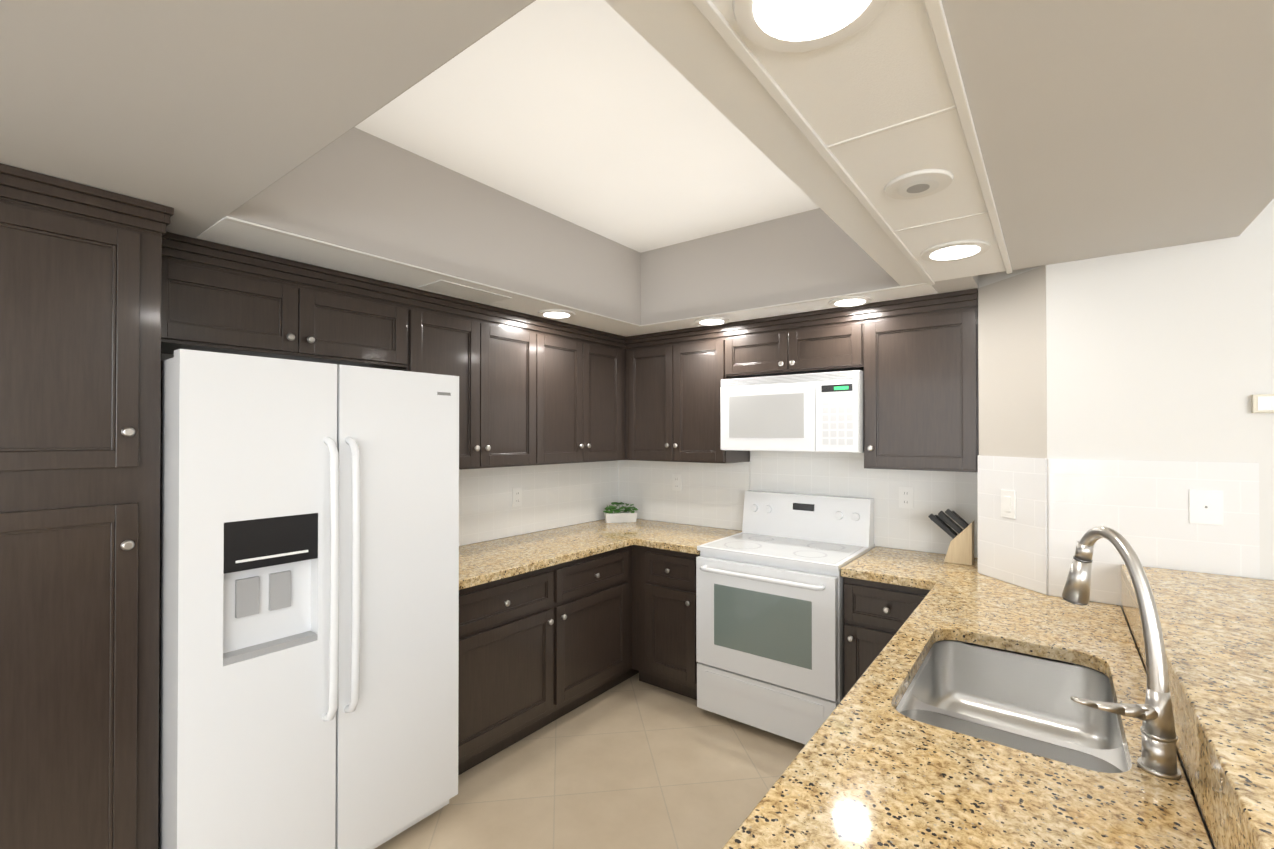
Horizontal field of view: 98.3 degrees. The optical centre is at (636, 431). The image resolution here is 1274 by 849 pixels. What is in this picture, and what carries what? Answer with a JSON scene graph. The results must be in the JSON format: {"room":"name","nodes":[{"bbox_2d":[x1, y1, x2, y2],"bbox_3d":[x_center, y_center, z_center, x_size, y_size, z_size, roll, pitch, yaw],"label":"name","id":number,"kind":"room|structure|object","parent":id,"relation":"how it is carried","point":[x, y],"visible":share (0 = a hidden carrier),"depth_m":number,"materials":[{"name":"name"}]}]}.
{"room":"kitchen","nodes":[
{"label":"kitchen","id":0,"kind":"room"},
{"bbox_2d":[375,673,804,848],"bbox_3d":[0.522,1.587,-0.667,7.240,0.100,7.240,0,0,37],"label":"floor","id":1,"kind":"structure","parent":0,"point":[633,762],"depth_m":2.44,"materials":[{"name":"beige tile"}]},
{"bbox_2d":[0,163,173,848],"bbox_3d":[-1.816,0.447,1.519,0.634,2.208,0.696,0,0,37],"label":"pantry cabinet","id":2,"kind":"object","parent":1,"relation":"on","point":[80,348],"visible":1,"depth_m":1.48,"materials":[{"name":"brown wood"}]},
{"bbox_2d":[158,349,458,848],"bbox_3d":[-1.250,0.664,2.075,0.766,1.781,0.902,0,0,37],"label":"refrigerator","id":3,"kind":"object","parent":1,"relation":"on","point":[309,615],"visible":1,"depth_m":1.79,"materials":[{"name":"white metal"}]},
{"bbox_2d":[458,561,569,774],"bbox_3d":[-0.847,1.123,2.803,0.616,0.872,0.723,0,0,37],"label":"base cabinet","id":4,"kind":"object","parent":1,"relation":"on","point":[540,648],"depth_m":2.64,"materials":[{"name":"brown wood"}]},
{"bbox_2d":[459,519,741,589],"bbox_3d":[-0.289,0.668,3.140,1.100,0.040,1.927,0,0,37],"label":"countertop","id":5,"kind":"structure","parent":4,"relation":"on","point":[489,561],"depth_m":3.18,"materials":[{"name":"stone"}]},
{"bbox_2d":[603,502,637,522],"bbox_3d":[-0.118,0.580,3.969,0.204,0.146,0.227,0,0,37],"label":"plant pot","id":6,"kind":"object","parent":5,"relation":"on","point":[616,516],"visible":1,"depth_m":3.94,"materials":[{"name":"white ceramic"}]},
{"bbox_2d":[570,546,629,711],"bbox_3d":[-0.505,1.126,3.253,0.616,0.872,0.677,0,0,37],"label":"base cabinet","id":7,"kind":"object","parent":1,"relation":"on","point":[599,583],"depth_m":3.15,"materials":[{"name":"brown wood"}]},
{"bbox_2d":[634,545,699,699],"bbox_3d":[0.345,1.128,3.477,0.503,0.872,0.616,0,0,37],"label":"base cabinet","id":8,"kind":"object","parent":1,"relation":"on","point":[664,580],"depth_m":3.24,"materials":[{"name":"brown wood"}]},
{"bbox_2d":[696,490,874,744],"bbox_3d":[0.812,0.969,3.039,0.768,1.184,0.732,0,0,37],"label":"range","id":9,"kind":"object","parent":1,"relation":"on","point":[769,618],"visible":0.98,"depth_m":2.83,"materials":[{"name":"white metal"}]},
{"bbox_2d":[844,577,929,696],"bbox_3d":[1.372,1.123,2.697,0.527,0.872,0.616,0,0,37],"label":"base cabinet","id":10,"kind":"object","parent":1,"relation":"on","point":[877,615],"visible":0.21,"depth_m":2.52,"materials":[{"name":"brown wood"}]},
{"bbox_2d":[722,546,1212,848],"bbox_3d":[0.747,0.657,1.491,0.998,0.040,3.297,0,0,37],"label":"countertop","id":11,"kind":"structure","parent":10,"relation":"on","point":[870,766],"depth_m":1.03,"materials":[{"name":"stone"}]},
{"bbox_2d":[928,509,973,564],"bbox_3d":[1.559,0.515,2.739,0.195,0.258,0.095,0,0,37],"label":"knife block","id":12,"kind":"object","parent":11,"relation":"on","point":[960,549],"visible":1,"depth_m":2.69,"materials":[{"name":"brown wood"}]},
{"bbox_2d":[896,640,1128,772],"bbox_3d":[0.946,0.782,1.403,0.471,0.208,0.756,0,0,37],"label":"sink","id":13,"kind":"object","parent":11,"relation":"in","point":[1019,701],"visible":0.33,"depth_m":1.63,"materials":[{"name":"silver metal"}]},
{"bbox_2d":[1062,526,1180,779],"bbox_3d":[0.949,0.415,1.087,0.172,0.436,0.276,0,0,37],"label":"faucet","id":14,"kind":"object","parent":11,"relation":"on","point":[1154,713],"visible":1,"depth_m":1.03,"materials":[{"name":"silver metal"}]},
{"bbox_2d":[0,0,1273,336],"bbox_3d":[-0.271,-0.929,1.461,3.180,0.540,4.600,0,0,37],"label":"ceiling","id":15,"kind":"structure","parent":0,"point":[600,156],"depth_m":1.49,"materials":[{"name":"white paint"}]},
{"bbox_2d":[196,0,1005,336],"bbox_3d":[0.051,-0.652,2.103,2.145,0.004,2.415,0,0,37],"label":"ceiling","id":16,"kind":"structure","parent":15,"relation":"attached to","point":[882,68],"depth_m":1.23,"materials":[{"name":"white paint"}]},
{"bbox_2d":[419,280,510,302],"bbox_3d":[-0.792,-0.645,2.559,0.180,0.004,0.380,0,0,37],"label":"ceiling vent","id":17,"kind":"object","parent":16,"relation":"in","point":[458,290],"visible":1,"depth_m":2.53,"materials":[{"name":"white metal"}]},
{"bbox_2d":[538,309,574,318],"bbox_3d":[-0.439,-0.639,3.006,0.204,0.010,0.204,0,0,37],"label":"recessed light","id":18,"kind":"object","parent":16,"relation":"in","point":[556,314],"visible":0.96,"depth_m":2.98,"materials":[{"name":"white glass"}]},
{"bbox_2d":[694,317,728,325],"bbox_3d":[0.434,-0.637,3.197,0.204,0.010,0.204,0,0,37],"label":"recessed light","id":19,"kind":"object","parent":16,"relation":"in","point":[709,321],"visible":0.98,"depth_m":3.17,"materials":[{"name":"white"}]},
{"bbox_2d":[732,0,888,51],"bbox_3d":[0.264,-0.654,0.826,0.240,0.010,0.240,0,0,37],"label":"recessed light","id":20,"kind":"object","parent":16,"relation":"in","point":[792,25],"visible":1,"depth_m":0.87,"materials":[{"name":"white glass"}]},
{"bbox_2d":[828,296,871,306],"bbox_3d":[1.055,-0.641,2.724,0.204,0.010,0.204,0,0,37],"label":"recessed light","id":21,"kind":"object","parent":16,"relation":"in","point":[851,301],"visible":1,"depth_m":2.69,"materials":[{"name":"white glass"}]},
{"bbox_2d":[884,169,953,199],"bbox_3d":[0.743,-0.648,1.455,0.164,0.014,0.164,0,0,37],"label":"smoke detector","id":22,"kind":"object","parent":16,"relation":"in","point":[918,184],"visible":0.98,"depth_m":1.43,"materials":[{"name":"white plastic"}]},
{"bbox_2d":[920,240,990,261],"bbox_3d":[1.142,-0.646,1.980,0.220,0.010,0.220,0,0,37],"label":"recessed light","id":23,"kind":"object","parent":16,"relation":"in","point":[954,250],"visible":0.94,"depth_m":1.96,"materials":[{"name":"white glass"}]},
{"bbox_2d":[224,0,1011,326],"bbox_3d":[0.097,-0.649,1.923,1.895,0.012,2.225,0,0,37],"label":"ceiling trim","id":24,"kind":"structure","parent":15,"relation":"attached to","point":[742,50],"depth_m":1.24,"materials":[{"name":"white wood"}]},
{"bbox_2d":[161,199,1273,620],"bbox_3d":[0.522,0.162,-0.658,7.240,2.750,7.240,0,0,37],"label":"wall","id":25,"kind":"structure","parent":0,"point":[1165,353],"depth_m":1.95,"materials":[{"name":"white paint"}]},
{"bbox_2d":[161,232,320,361],"bbox_3d":[-1.572,-0.474,2.084,0.346,0.358,0.516,0,0,37],"label":"upper cabinet","id":26,"kind":"object","parent":25,"relation":"attached to","point":[215,297],"depth_m":1.98,"materials":[{"name":"brown wood"}]},
{"bbox_2d":[317,267,412,371],"bbox_3d":[-1.330,-0.471,2.402,0.346,0.358,0.516,0,0,37],"label":"upper cabinet","id":27,"kind":"object","parent":25,"relation":"attached to","point":[366,322],"depth_m":2.35,"materials":[{"name":"brown wood"}]},
{"bbox_2d":[413,288,492,469],"bbox_3d":[-1.038,-0.229,2.784,0.346,0.838,0.448,0,0,37],"label":"upper cabinet","id":28,"kind":"object","parent":25,"relation":"attached to","point":[452,336],"depth_m":2.75,"materials":[{"name":"brown wood"}]},
{"bbox_2d":[493,307,548,467],"bbox_3d":[-0.821,-0.227,3.069,0.346,0.838,0.499,0,0,37],"label":"upper cabinet","id":29,"kind":"object","parent":25,"relation":"attached to","point":[534,390],"depth_m":3.03,"materials":[{"name":"brown wood"}]},
{"bbox_2d":[549,319,592,463],"bbox_3d":[-0.589,-0.225,3.375,0.346,0.838,0.499,0,0,37],"label":"upper cabinet","id":30,"kind":"object","parent":25,"relation":"attached to","point":[570,346],"depth_m":3.35,"materials":[{"name":"brown wood"}]},
{"bbox_2d":[593,329,616,461],"bbox_3d":[-0.374,-0.223,3.657,0.346,0.838,0.439,0,0,37],"label":"upper cabinet","id":31,"kind":"object","parent":25,"relation":"attached to","point":[604,343],"depth_m":3.60,"materials":[{"name":"brown wood"}]},
{"bbox_2d":[633,329,680,461],"bbox_3d":[0.195,-0.222,3.770,0.462,0.838,0.346,0,0,37],"label":"upper cabinet","id":32,"kind":"object","parent":25,"relation":"attached to","point":[656,356],"depth_m":3.61,"materials":[{"name":"brown wood"}]},
{"bbox_2d":[681,324,749,463],"bbox_3d":[0.458,-0.223,3.570,0.428,0.838,0.346,0,0,37],"label":"upper cabinet","id":33,"kind":"object","parent":25,"relation":"attached to","point":[703,347],"depth_m":3.41,"materials":[{"name":"brown wood"}]},
{"bbox_2d":[725,313,800,378],"bbox_3d":[0.807,-0.488,3.306,0.450,0.313,0.346,0,0,37],"label":"upper cabinet","id":34,"kind":"object","parent":25,"relation":"attached to","point":[761,347],"depth_m":3.17,"materials":[{"name":"brown wood"}]},
{"bbox_2d":[797,305,864,373],"bbox_3d":[1.082,-0.489,3.097,0.450,0.313,0.346,0,0,37],"label":"upper cabinet","id":35,"kind":"object","parent":25,"relation":"attached to","point":[828,340],"depth_m":2.93,"materials":[{"name":"brown wood"}]},
{"bbox_2d":[720,370,863,452],"bbox_3d":[0.924,-0.099,3.172,0.788,0.420,0.397,0,0,37],"label":"over-the-range microwave","id":36,"kind":"object","parent":35,"relation":"attached to","point":[817,412],"visible":1,"depth_m":2.98,"materials":[{"name":"white"}]},
{"bbox_2d":[459,451,1259,604],"bbox_3d":[0.553,0.389,2.503,3.220,0.580,1.930,0,0,37],"label":"tile backsplash","id":37,"kind":"structure","parent":25,"relation":"attached to","point":[1141,507],"depth_m":2.48,"materials":[{"name":"white tile"}]},
{"bbox_2d":[512,487,521,506],"bbox_3d":[-0.747,0.410,3.434,0.007,0.116,0.072,0,0,37],"label":"electrical outlet","id":38,"kind":"object","parent":37,"relation":"attached to","point":[516,496],"visible":1,"depth_m":3.43,"materials":[{"name":"white plastic"}]},
{"bbox_2d":[672,474,680,490],"bbox_3d":[0.282,0.363,3.907,0.072,0.116,0.007,0,0,37],"label":"electrical outlet","id":39,"kind":"object","parent":37,"relation":"attached to","point":[676,482],"visible":1,"depth_m":3.90,"materials":[{"name":"white plastic"}]},
{"bbox_2d":[899,487,912,508],"bbox_3d":[1.468,0.362,3.005,0.072,0.116,0.007,0,0,37],"label":"electrical outlet","id":40,"kind":"object","parent":37,"relation":"attached to","point":[905,497],"visible":1,"depth_m":3.00,"materials":[{"name":"white plastic"}]},
{"bbox_2d":[1001,489,1015,518],"bbox_3d":[1.570,0.307,2.331,0.008,0.116,0.072,0,0,-9],"label":"outlet","id":41,"kind":"object","parent":37,"relation":"attached to","point":[1008,503],"visible":1,"depth_m":2.32,"materials":[{"name":"white plastic"}]},
{"bbox_2d":[1189,489,1223,524],"bbox_3d":[1.950,0.259,1.886,0.082,0.116,0.006,0,0,37],"label":"jack wall plate","id":42,"kind":"object","parent":37,"relation":"attached to","point":[1205,506],"visible":1,"depth_m":1.88,"materials":[{"name":"white plastic"}]},
{"bbox_2d":[1251,394,1273,412],"bbox_3d":[2.081,-0.091,1.782,0.120,0.060,0.030,0,0,37],"label":"thermostat","id":43,"kind":"object","parent":25,"relation":"attached to","point":[1262,403],"visible":1,"depth_m":1.80,"materials":[{"name":"beige plastic"}]},
{"bbox_2d":[978,265,1047,594],"bbox_3d":[1.582,0.452,2.328,0.002,2.210,0.347,0,0,-9],"label":"wall","id":44,"kind":"structure","parent":0,"point":[1012,351],"depth_m":2.31,"materials":[{"name":"white paint"}]},
{"bbox_2d":[857,289,978,471],"bbox_3d":[1.462,-0.229,2.806,0.505,0.838,0.346,0,0,37],"label":"upper cabinet","id":45,"kind":"object","parent":44,"relation":"attached to","point":[921,378],"depth_m":2.66,"materials":[{"name":"brown wood"}]},
{"bbox_2d":[1127,621,1215,848],"bbox_3d":[1.032,1.033,0.896,0.137,1.030,2.700,0,0,37],"label":"wall","id":46,"kind":"structure","parent":0,"point":[1200,812],"depth_m":1.06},
{"bbox_2d":[1121,575,1249,848],"bbox_3d":[0.970,0.576,0.945,0.016,0.114,2.696,0,0,37],"label":"backsplash","id":47,"kind":"structure","parent":46,"relation":"attached to","point":[1224,829],"depth_m":0.92,"materials":[{"name":"stone"}]},
{"bbox_2d":[1121,564,1273,848],"bbox_3d":[1.099,0.497,0.804,0.396,0.040,2.748,0,0,37],"label":"bar","id":48,"kind":"object","parent":46,"relation":"on","point":[1218,633],"visible":1,"depth_m":1.10,"materials":[{"name":"stone"}]}
]}

